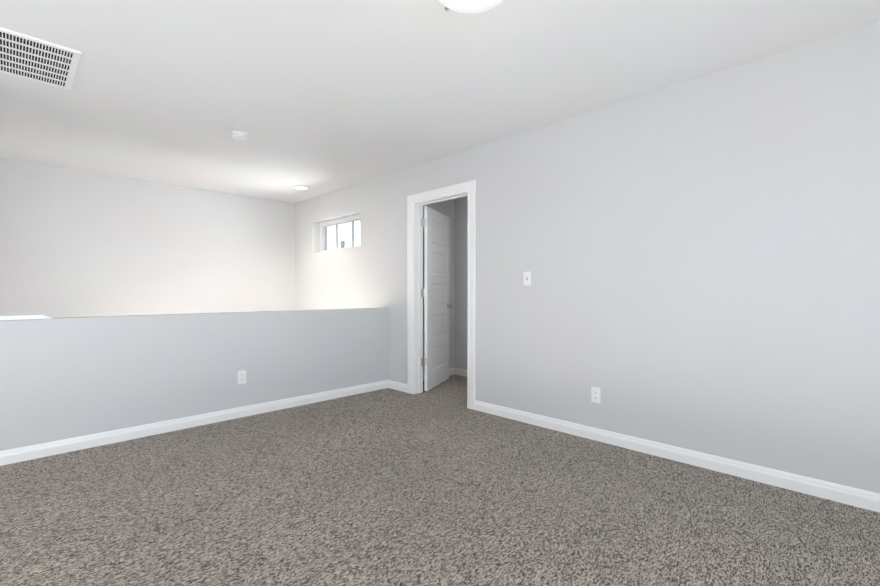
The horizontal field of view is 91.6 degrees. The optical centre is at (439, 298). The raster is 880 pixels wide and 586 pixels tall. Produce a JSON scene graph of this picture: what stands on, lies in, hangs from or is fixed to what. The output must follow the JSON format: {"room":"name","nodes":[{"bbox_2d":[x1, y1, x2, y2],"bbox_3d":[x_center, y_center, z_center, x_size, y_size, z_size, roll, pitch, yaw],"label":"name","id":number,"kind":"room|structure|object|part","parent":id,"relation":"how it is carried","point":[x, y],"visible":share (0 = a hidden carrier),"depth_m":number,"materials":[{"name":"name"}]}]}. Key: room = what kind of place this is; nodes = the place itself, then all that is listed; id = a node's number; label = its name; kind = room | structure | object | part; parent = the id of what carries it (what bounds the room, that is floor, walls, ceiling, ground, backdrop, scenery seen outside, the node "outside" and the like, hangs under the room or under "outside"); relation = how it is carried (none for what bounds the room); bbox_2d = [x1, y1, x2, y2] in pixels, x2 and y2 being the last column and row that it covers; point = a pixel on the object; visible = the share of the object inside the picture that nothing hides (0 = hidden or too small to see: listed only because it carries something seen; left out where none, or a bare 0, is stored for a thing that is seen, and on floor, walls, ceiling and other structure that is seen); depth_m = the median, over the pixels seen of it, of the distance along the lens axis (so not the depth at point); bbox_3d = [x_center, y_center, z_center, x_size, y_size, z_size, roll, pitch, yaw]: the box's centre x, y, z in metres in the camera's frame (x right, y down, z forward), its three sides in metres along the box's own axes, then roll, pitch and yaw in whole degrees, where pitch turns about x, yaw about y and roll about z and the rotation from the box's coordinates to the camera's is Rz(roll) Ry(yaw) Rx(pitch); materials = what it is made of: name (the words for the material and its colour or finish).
{"room":"empty loft room","nodes":[
{"label":"empty loft room","id":0,"kind":"room"},
{"bbox_2d":[0,158,294,317],"bbox_3d":[-3.424,0.567,5.383,0.150,3.990,3.330,1,1,45],"label":"wall","id":1,"kind":"structure","parent":0,"point":[77,243],"depth_m":5.06,"materials":[{"name":"grey paint"}]},
{"bbox_2d":[0,199,454,450],"bbox_3d":[-2.298,0.600,3.297,0.130,3.990,6.940,1,1,45],"label":"wall","id":2,"kind":"structure","parent":0,"point":[61,378],"depth_m":3.39,"materials":[{"name":"grey paint"}]},
{"bbox_2d":[0,314,52,319],"bbox_3d":[-2.780,0.119,2.805,0.154,0.028,0.353,1,1,45],"label":"cap","id":3,"kind":"object","parent":2,"relation":"on","point":[22,317],"visible":0.98,"depth_m":2.78,"materials":[{"name":"white paint"}]},
{"bbox_2d":[0,380,387,465],"bbox_3d":[-2.599,1.007,2.909,0.028,0.090,5.684,1,1,45],"label":"baseboard","id":4,"kind":"structure","parent":2,"relation":"attached to","point":[15,455],"depth_m":3.35,"materials":[{"name":"white paint"}]},
{"bbox_2d":[238,371,245,384],"bbox_3d":[-1.740,0.690,3.762,0.007,0.114,0.070,1,1,45],"label":"outlet","id":5,"kind":"object","parent":2,"relation":"attached to","point":[241,377],"visible":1,"depth_m":3.76,"materials":[{"name":"white plastic"}]},
{"bbox_2d":[423,368,454,380],"bbox_3d":[-0.166,0.967,5.351,0.024,0.090,0.990,1,1,45],"label":"baseboard","id":6,"kind":"structure","parent":2,"relation":"attached to","point":[452,370],"depth_m":5.65,"materials":[{"name":"white paint"}]},
{"bbox_2d":[0,375,879,585],"bbox_3d":[0.158,1.234,0.926,6.950,0.300,7.090,1,1,45],"label":"floor","id":7,"kind":"structure","parent":0,"point":[441,484],"depth_m":2.13,"materials":[{"name":"carpet"}]},
{"bbox_2d":[0,0,879,202],"bbox_3d":[-0.643,-1.439,1.702,9.240,0.140,7.120,1,1,45],"label":"ceiling","id":8,"kind":"structure","parent":0,"point":[319,97],"depth_m":2.64,"materials":[{"name":"white paint"}]},
{"bbox_2d":[0,27,81,89],"bbox_3d":[-2.441,-1.375,2.391,0.620,0.011,0.620,1,1,45],"label":"ceiling vent","id":9,"kind":"object","parent":8,"relation":"in","point":[24,56],"visible":1,"depth_m":2.46,"materials":[{"name":"white metal"}]},
{"bbox_2d":[231,131,248,140],"bbox_3d":[-1.699,-1.379,3.639,0.144,0.043,0.144,1,1,45],"label":"smoke detector","id":10,"kind":"object","parent":8,"relation":"attached to","point":[240,135],"visible":1,"depth_m":3.60,"materials":[{"name":"white plastic"}]},
{"bbox_2d":[294,186,308,189],"bbox_3d":[-1.784,-1.427,5.518,0.196,0.008,0.196,1,1,45],"label":"recessed light","id":11,"kind":"object","parent":8,"relation":"in","point":[301,188],"visible":0.96,"depth_m":5.52,"materials":[{"name":"white plastic"}]},
{"bbox_2d":[439,0,502,13],"bbox_3d":[0.135,-1.327,1.852,0.341,0.090,0.330,1,1,45],"label":"dome ceiling light","id":12,"kind":"object","parent":8,"relation":"attached to","point":[469,6],"visible":1,"depth_m":1.89,"materials":[{"name":"white glass"}]},
{"bbox_2d":[455,196,467,369],"bbox_3d":[2.563,-0.177,3.427,6.800,2.440,0.120,1,1,45],"label":"wall","id":13,"kind":"structure","parent":0,"point":[461,204],"depth_m":5.62,"materials":[{"name":"grey paint"}]},
{"bbox_2d":[455,368,466,376],"bbox_3d":[2.562,0.999,3.360,6.680,0.090,0.025,1,1,45],"label":"baseboard","id":14,"kind":"structure","parent":13,"relation":"attached to","point":[458,371],"depth_m":5.62,"materials":[{"name":"white paint"}]},
{"bbox_2d":[295,22,879,493],"bbox_3d":[1.032,0.598,3.439,9.210,3.990,0.200,1,1,45],"label":"wall","id":15,"kind":"structure","parent":0,"point":[698,259],"depth_m":2.74,"materials":[{"name":"grey paint"}]},
{"bbox_2d":[320,215,359,251],"bbox_3d":[-1.286,-0.873,5.814,1.180,0.435,0.090,1,1,45],"label":"window","id":16,"kind":"structure","parent":15,"relation":"in","point":[323,234],"depth_m":5.94,"materials":[{"name":"white plastic"}]},
{"bbox_3d":[-1.432,-0.864,5.947,0.014,0.333,0.020,1,1,45],"label":"window mullion","id":17,"kind":"part","parent":16,"relation":"part of","materials":[{"name":"white plastic"}]},
{"bbox_3d":[-1.153,-0.860,5.669,0.014,0.333,0.020,1,1,45],"label":"window mullion","id":18,"kind":"part","parent":16,"relation":"part of","materials":[{"name":"white plastic"}]},
{"bbox_2d":[388,380,406,392],"bbox_3d":[-0.462,0.976,4.781,0.320,0.090,0.014,1,1,45],"label":"baseboard","id":19,"kind":"structure","parent":15,"relation":"attached to","point":[394,385],"depth_m":4.78,"materials":[{"name":"white paint"}]},
{"bbox_2d":[421,218,422,365],"bbox_3d":[-0.196,-0.072,4.671,0.003,1.609,0.040,1,1,45],"label":"jamb hinge leaves","id":20,"kind":"object","parent":15,"relation":"attached to","point":[421,291],"visible":1,"depth_m":4.66,"materials":[{"name":"grey metal"}]},
{"bbox_2d":[423,206,452,390],"bbox_3d":[-0.027,-0.005,5.030,0.167,2.020,0.764,0,1,20],"label":"door","id":21,"kind":"structure","parent":15,"relation":"in","point":[436,299],"depth_m":4.93,"materials":[{"name":"white paint"}]},
{"bbox_3d":[-0.165,-0.072,4.679,0.045,1.614,0.012,0,1,20],"label":"door hinges","id":22,"kind":"part","parent":21,"relation":"part of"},
{"bbox_2d":[407,180,475,409],"bbox_3d":[0.031,-0.040,4.361,0.954,2.137,0.145,1,1,45],"label":"door frame","id":23,"kind":"structure","parent":15,"relation":"attached to","point":[469,187],"depth_m":4.59,"materials":[{"name":"white paint"}]},
{"bbox_2d":[524,272,530,284],"bbox_3d":[0.725,-0.171,3.579,0.070,0.114,0.017,1,1,45],"label":"light switch","id":24,"kind":"object","parent":15,"relation":"attached to","point":[527,278],"visible":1,"depth_m":3.58,"materials":[{"name":"white plastic"}]},
{"bbox_2d":[591,387,600,403],"bbox_3d":[1.154,0.712,3.174,0.070,0.114,0.007,1,1,45],"label":"outlet","id":25,"kind":"object","parent":15,"relation":"attached to","point":[595,394],"visible":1,"depth_m":3.17,"materials":[{"name":"white plastic"}]},
{"bbox_2d":[474,400,879,512],"bbox_3d":[2.229,1.019,2.114,5.362,0.090,0.028,1,1,45],"label":"baseboard","id":26,"kind":"structure","parent":15,"relation":"attached to","point":[861,498],"depth_m":2.66,"materials":[{"name":"white paint"}]}
]}

